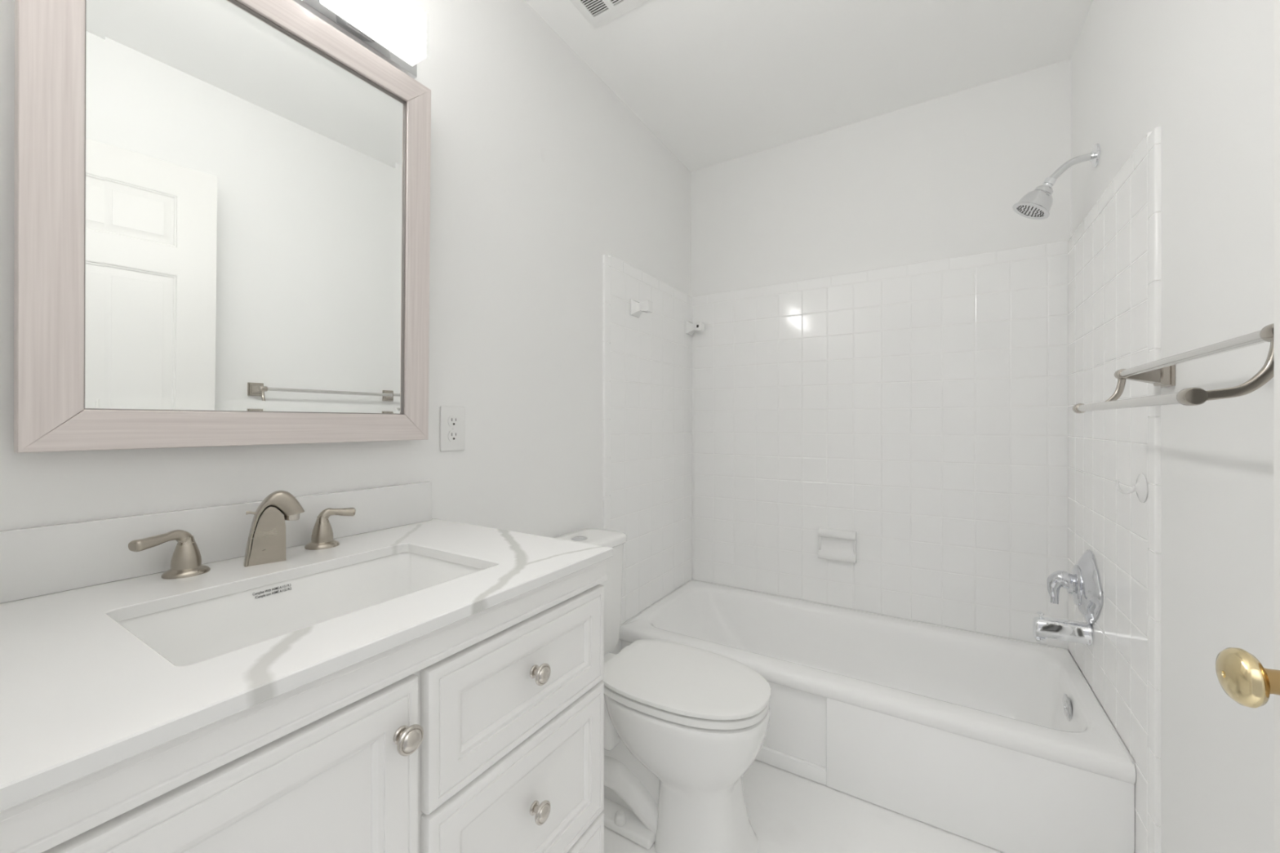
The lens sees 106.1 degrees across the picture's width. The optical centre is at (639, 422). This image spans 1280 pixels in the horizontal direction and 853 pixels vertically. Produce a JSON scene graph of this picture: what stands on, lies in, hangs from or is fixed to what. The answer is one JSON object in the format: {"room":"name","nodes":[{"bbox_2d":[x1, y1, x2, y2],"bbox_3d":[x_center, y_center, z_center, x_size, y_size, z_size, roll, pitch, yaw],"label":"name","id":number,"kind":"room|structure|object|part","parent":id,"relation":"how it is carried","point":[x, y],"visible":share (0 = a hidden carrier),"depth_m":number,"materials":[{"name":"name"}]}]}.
{"room":"bathroom","nodes":[
{"label":"bathroom","id":0,"kind":"room"},
{"bbox_2d":[0,0,692,654],"bbox_3d":[-0.392,-0.082,1.569,0.129,2.494,2.600,0,0,31],"label":"wall","id":1,"kind":"structure","parent":0,"point":[554,206],"depth_m":1.48,"materials":[{"name":"white paint"}]},
{"bbox_2d":[0,481,431,603],"bbox_3d":[-0.734,0.197,0.883,0.018,0.096,0.780,0,0,31],"label":"backsplash","id":2,"kind":"structure","parent":1,"relation":"attached to","point":[43,560],"depth_m":0.78,"materials":[{"name":"white stone"}]},
{"bbox_2d":[13,0,431,453],"bbox_3d":[-0.682,-0.380,0.910,0.030,0.841,0.610,1,0,32],"label":"wall mirror","id":3,"kind":"object","parent":1,"relation":"attached to","point":[222,207],"visible":1,"depth_m":0.83,"materials":[{"name":"grey mirror"}]},
{"bbox_3d":[-0.830,-0.380,0.677,0.030,0.841,0.060,1,1,32],"label":"frame rail","id":4,"kind":"part","parent":3,"relation":"part of","materials":[{"name":"beige wood"}]},
{"bbox_3d":[-0.687,0.011,0.913,0.030,0.060,0.610,1,1,32],"label":"frame rail","id":5,"kind":"part","parent":3,"relation":"part of","materials":[{"name":"beige wood"}]},
{"bbox_3d":[-0.682,-0.380,0.910,0.006,0.734,0.503,1,1,32],"label":"glass","id":6,"kind":"part","parent":3,"relation":"part of","materials":[{"name":"white mirror"}]},
{"bbox_3d":[-0.677,-0.771,0.907,0.030,0.060,0.610,1,1,32],"label":"frame rail","id":7,"kind":"part","parent":3,"relation":"part of","materials":[{"name":"beige wood"}]},
{"bbox_3d":[-0.535,-0.380,1.143,0.030,0.841,0.060,1,1,32],"label":"frame rail","id":8,"kind":"part","parent":3,"relation":"part of","materials":[{"name":"beige wood"}]},
{"bbox_2d":[293,0,426,79],"bbox_3d":[-0.694,-0.881,0.860,0.111,0.103,0.686,0,0,31],"label":"vanity light","id":9,"kind":"object","parent":1,"relation":"attached to","point":[394,30],"visible":0.95,"depth_m":1.04,"materials":[{"name":"white glass"}]},
{"bbox_3d":[-0.560,-0.881,1.023,0.052,0.103,0.199,0,0,31],"label":"lamp shade","id":10,"kind":"part","parent":9,"relation":"part of","materials":[{"name":"white glass"}]},
{"bbox_2d":[440,405,464,451],"bbox_3d":[-0.498,0.016,1.281,0.008,0.119,0.076,0,0,31],"label":"wall outlet","id":11,"kind":"object","parent":1,"relation":"attached to","point":[451,418],"visible":1,"depth_m":1.28,"materials":[{"name":"white plastic"}]},
{"bbox_2d":[448,431,459,441],"bbox_3d":[-0.496,0.035,1.280,0.003,0.028,0.034,0,0,31],"label":"receptacle","id":12,"kind":"object","parent":11,"relation":"attached to","point":[453,436],"depth_m":1.28,"materials":[{"name":"white plastic"}]},
{"bbox_2d":[448,416,459,426],"bbox_3d":[-0.496,-0.004,1.280,0.003,0.028,0.034,0,0,31],"label":"receptacle","id":13,"kind":"object","parent":11,"relation":"attached to","point":[453,421],"depth_m":1.28,"materials":[{"name":"white plastic"}]},
{"bbox_2d":[630,298,653,317],"bbox_3d":[0.010,-0.486,2.026,0.081,0.066,0.066,0,0,31],"label":"post","id":14,"kind":"object","parent":1,"relation":"attached to","point":[637,308],"visible":1,"depth_m":2.02,"materials":[{"name":"white ceramic"}]},
{"bbox_3d":[0.066,0.248,2.205,0.009,1.828,0.794,0,0,31],"label":"bullnose trim","id":15,"kind":"part","parent":1,"relation":"part of","materials":[{"name":"white tile"}]},
{"bbox_3d":[0.078,0.272,2.222,0.007,1.773,0.753,0,0,31],"label":"tile panel","id":16,"kind":"part","parent":1,"relation":"part of","materials":[{"name":"white tile"}]},
{"bbox_2d":[604,759,1004,852],"bbox_3d":[0.305,1.195,1.143,1.764,0.060,2.600,0,0,31],"label":"floor","id":17,"kind":"structure","parent":0,"point":[788,812],"depth_m":1.39,"materials":[{"name":"tile"}]},
{"bbox_2d":[0,559,607,852],"bbox_3d":[-0.491,0.714,0.746,0.573,0.902,0.790,0,0,31],"label":"vanity cabinet","id":18,"kind":"object","parent":17,"relation":"on","point":[482,731],"visible":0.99,"depth_m":0.58,"materials":[{"name":"white paint"}]},
{"bbox_3d":[-0.381,0.674,0.445,0.017,0.712,0.378,0,0,31],"label":"door","id":19,"kind":"part","parent":18,"relation":"part of","materials":[{"name":"white paint"}]},
{"bbox_2d":[0,518,613,812],"bbox_3d":[-0.498,0.254,0.749,0.559,0.018,0.796,0,0,31],"label":"countertop","id":20,"kind":"structure","parent":18,"relation":"on","point":[82,695],"depth_m":0.53,"materials":[{"name":"white stone"}]},
{"bbox_2d":[128,529,210,579],"bbox_3d":[-0.747,0.208,0.764,0.061,0.074,0.098,0,0,31],"label":"handle","id":21,"kind":"object","parent":20,"relation":"on","point":[186,559],"visible":1,"depth_m":0.77,"materials":[{"name":"silver metal"}]},
{"bbox_2d":[243,490,304,567],"bbox_3d":[-0.651,0.183,0.858,0.086,0.123,0.043,0,0,-41],"label":"faucet spout","id":22,"kind":"object","parent":20,"relation":"on","point":[266,541],"visible":1,"depth_m":0.84,"materials":[{"name":"silver metal"}]},
{"bbox_3d":[-0.675,0.157,0.836,0.014,0.008,0.006,0,0,-41],"label":"lift rod","id":23,"kind":"part","parent":22,"relation":"part of","materials":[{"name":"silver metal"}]},
{"bbox_2d":[117,551,482,666],"bbox_3d":[-0.468,0.334,0.731,0.322,0.141,0.462,0,0,31],"label":"sink","id":24,"kind":"object","parent":20,"relation":"in","point":[196,633],"visible":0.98,"depth_m":0.79,"materials":[{"name":"white ceramic"}]},
{"bbox_2d":[304,507,355,550],"bbox_3d":[-0.624,0.208,0.967,0.058,0.074,0.086,0,0,31],"label":"handle","id":25,"kind":"object","parent":20,"relation":"on","point":[322,537],"visible":1,"depth_m":0.95,"materials":[{"name":"silver metal"}]},
{"bbox_3d":[-0.277,0.377,0.574,0.028,0.033,0.033,0,0,31],"label":"knob","id":26,"kind":"part","parent":18,"relation":"part of","materials":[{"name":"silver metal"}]},
{"bbox_3d":[-0.274,0.633,0.842,0.248,0.250,0.385,0,0,31],"label":"drawer","id":27,"kind":"part","parent":18,"relation":"part of","materials":[{"name":"white paint"}]},
{"bbox_3d":[-0.274,0.410,0.842,0.248,0.184,0.385,0,0,31],"label":"drawer","id":28,"kind":"part","parent":18,"relation":"part of","materials":[{"name":"white paint"}]},
{"bbox_3d":[-0.159,0.620,0.767,0.028,0.033,0.033,0,0,31],"label":"knob","id":29,"kind":"part","parent":18,"relation":"part of","materials":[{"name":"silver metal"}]},
{"bbox_3d":[-0.159,0.400,0.767,0.028,0.033,0.033,0,0,31],"label":"knob","id":30,"kind":"part","parent":18,"relation":"part of","materials":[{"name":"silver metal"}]},
{"bbox_3d":[-0.274,0.890,0.842,0.248,0.250,0.385,0,0,31],"label":"drawer","id":31,"kind":"part","parent":18,"relation":"part of","materials":[{"name":"white paint"}]},
{"bbox_2d":[554,528,771,852],"bbox_3d":[0.026,0.783,1.437,0.721,0.815,0.352,0,0,31],"label":"toilet","id":32,"kind":"object","parent":17,"relation":"on","point":[684,724],"visible":0.79,"depth_m":1.28,"materials":[{"name":"white ceramic"}]},
{"bbox_3d":[-0.201,0.396,1.575,0.190,0.031,0.352,0,0,31],"label":"tank lid","id":33,"kind":"part","parent":32,"relation":"part of","materials":[{"name":"white ceramic"}]},
{"bbox_3d":[-0.202,0.592,1.576,0.168,0.357,0.332,0,0,31],"label":"tank","id":34,"kind":"part","parent":32,"relation":"part of","materials":[{"name":"white ceramic"}]},
{"bbox_3d":[0.131,0.724,1.373,0.475,0.015,0.339,0,0,31],"label":"lid","id":35,"kind":"part","parent":32,"relation":"part of","materials":[{"name":"white plastic"}]},
{"bbox_3d":[0.130,0.747,1.374,0.472,0.019,0.334,0,0,31],"label":"seat","id":36,"kind":"part","parent":32,"relation":"part of","materials":[{"name":"white plastic"}]},
{"bbox_3d":[0.125,0.964,1.376,0.482,0.402,0.337,0,0,31],"label":"bowl","id":37,"kind":"part","parent":32,"relation":"part of","materials":[{"name":"white ceramic"}]},
{"bbox_2d":[619,579,1136,852],"bbox_3d":[0.735,0.994,1.847,1.507,0.339,0.694,0,0,31],"label":"bathtub","id":38,"kind":"object","parent":17,"relation":"on","point":[1003,744],"visible":0.91,"depth_m":1.52,"materials":[{"name":"white ceramic"}]},
{"bbox_2d":[524,0,1092,172],"bbox_3d":[0.305,-1.359,1.143,1.764,0.060,2.600,0,0,31],"label":"ceiling","id":39,"kind":"structure","parent":0,"point":[716,82],"depth_m":1.75,"materials":[{"name":"white paint"}]},
{"bbox_2d":[569,0,648,29],"bbox_3d":[-0.103,-1.323,1.411,0.300,0.010,0.302,0,0,31],"label":"ceiling vent","id":40,"kind":"object","parent":39,"relation":"in","point":[597,13],"visible":1,"depth_m":1.53,"materials":[{"name":"white plastic"}]},
{"bbox_2d":[690,58,1071,654],"bbox_3d":[0.949,-0.082,2.198,1.524,2.494,0.129,0,0,31],"label":"wall","id":41,"kind":"structure","parent":0,"point":[880,355],"depth_m":2.04,"materials":[{"name":"white tile"}]},
{"bbox_2d":[685,320,704,335],"bbox_3d":[0.286,-0.492,2.480,0.081,0.066,0.066,0,0,31],"label":"post","id":42,"kind":"object","parent":41,"relation":"attached to","point":[691,327],"visible":1,"depth_m":2.47,"materials":[{"name":"white ceramic"}]},
{"bbox_2d":[817,527,856,563],"bbox_3d":[0.878,0.547,2.147,0.157,0.137,0.032,0,0,31],"label":"soap dish","id":43,"kind":"object","parent":41,"relation":"attached to","point":[836,544],"visible":1,"depth_m":2.14,"materials":[{"name":"white ceramic"}]},
{"bbox_3d":[0.917,0.106,2.146,1.505,1.440,0.007,0,0,31],"label":"tile panel","id":44,"kind":"part","parent":41,"relation":"part of","materials":[{"name":"white tile"}]},
{"bbox_3d":[0.918,-0.641,2.147,1.505,0.049,0.009,0,0,31],"label":"bullnose trim","id":45,"kind":"part","parent":41,"relation":"part of","materials":[{"name":"white tile"}]},
{"bbox_2d":[1067,0,1273,852],"bbox_3d":[1.003,-0.082,0.718,0.129,2.494,2.600,0,0,31],"label":"wall","id":46,"kind":"structure","parent":0,"point":[1171,242],"depth_m":0.98,"materials":[{"name":"white paint"}]},
{"bbox_2d":[1012,142,1100,219],"bbox_3d":[1.308,-0.753,1.522,0.206,0.196,0.106,0,0,31],"label":"shower","id":47,"kind":"object","parent":46,"relation":"attached to","point":[1036,204],"visible":1,"depth_m":1.51,"materials":[{"name":"silver metal"}]},
{"bbox_3d":[1.343,-0.793,1.504,0.120,0.072,0.021,0,0,31],"label":"arm","id":48,"kind":"part","parent":47,"relation":"part of","materials":[{"name":"silver metal"}]},
{"bbox_2d":[1032,611,1093,645],"bbox_3d":[1.343,0.660,1.533,0.139,0.090,0.065,0,0,31],"label":"tub spout","id":49,"kind":"object","parent":46,"relation":"attached to","point":[1043,628],"visible":0.98,"depth_m":1.52,"materials":[{"name":"silver metal"}]},
{"bbox_3d":[1.299,0.624,1.560,0.019,0.019,0.019,0,0,31],"label":"diverter knob","id":50,"kind":"part","parent":49,"relation":"part of","materials":[{"name":"silver metal"}]},
{"bbox_2d":[1046,549,1102,625],"bbox_3d":[1.354,0.510,1.520,0.107,0.231,0.245,0,0,31],"label":"shower valve","id":51,"kind":"object","parent":46,"relation":"attached to","point":[1083,583],"visible":1,"depth_m":1.47,"materials":[{"name":"silver metal"}]},
{"bbox_3d":[1.341,0.523,1.528,0.077,0.104,0.050,0,0,31],"label":"lever","id":52,"kind":"part","parent":51,"relation":"part of","materials":[{"name":"silver metal"}]},
{"bbox_3d":[1.386,0.510,1.501,0.033,0.231,0.245,0,0,31],"label":"plate","id":53,"kind":"part","parent":51,"relation":"part of","materials":[{"name":"silver metal"}]},
{"bbox_3d":[1.365,0.272,1.428,0.007,1.773,0.768,0,0,31],"label":"tile panel","id":54,"kind":"part","parent":46,"relation":"part of","materials":[{"name":"white tile"}]},
{"bbox_3d":[1.354,0.248,1.408,0.009,1.828,0.813,0,0,31],"label":"bullnose trim","id":55,"kind":"part","parent":46,"relation":"part of","materials":[{"name":"white tile"}]},
{"bbox_2d":[1114,473,1147,502],"bbox_3d":[1.156,0.153,1.140,0.049,0.069,0.069,0,0,31],"label":"hook","id":56,"kind":"object","parent":46,"relation":"attached to","point":[1140,486],"visible":1,"depth_m":1.12,"materials":[{"name":"white plastic"}]},
{"bbox_3d":[1.152,0.152,1.139,0.043,0.032,0.011,0,0,23],"label":"hook arm","id":57,"kind":"part","parent":56,"relation":"part of","materials":[{"name":"white plastic"}]},
{"bbox_2d":[1072,323,1273,413],"bbox_3d":[0.899,-0.077,0.811,0.163,0.112,0.642,0,0,31],"label":"towel rack","id":58,"kind":"object","parent":46,"relation":"attached to","point":[1161,372],"visible":0.94,"depth_m":0.69,"materials":[{"name":"silver metal"}]},
{"bbox_3d":[1.030,-0.067,1.073,0.077,0.080,0.010,0,0,31],"label":"curved arm","id":59,"kind":"part","parent":58,"relation":"part of","materials":[{"name":"silver metal"}]},
{"bbox_3d":[0.719,-0.067,0.578,0.077,0.080,0.010,0,0,31],"label":"curved arm","id":60,"kind":"part","parent":58,"relation":"part of","materials":[{"name":"silver metal"}]},
{"bbox_3d":[-0.341,-0.082,0.085,1.524,2.494,0.120,0,0,31],"label":"wall","id":61,"kind":"structure","parent":0,"visible":0},
{"bbox_2d":[1215,0,1279,852],"bbox_3d":[0.426,0.121,0.125,0.098,2.064,0.725,0,0,25],"label":"door","id":62,"kind":"structure","parent":61,"relation":"in","point":[1240,674],"depth_m":0.44,"materials":[{"name":"white paint"}]},
{"bbox_3d":[0.516,0.218,0.414,0.020,0.047,0.047,0,0,25],"label":"knob","id":63,"kind":"part","parent":62,"relation":"part of","materials":[{"name":"gold metal"}]}
]}

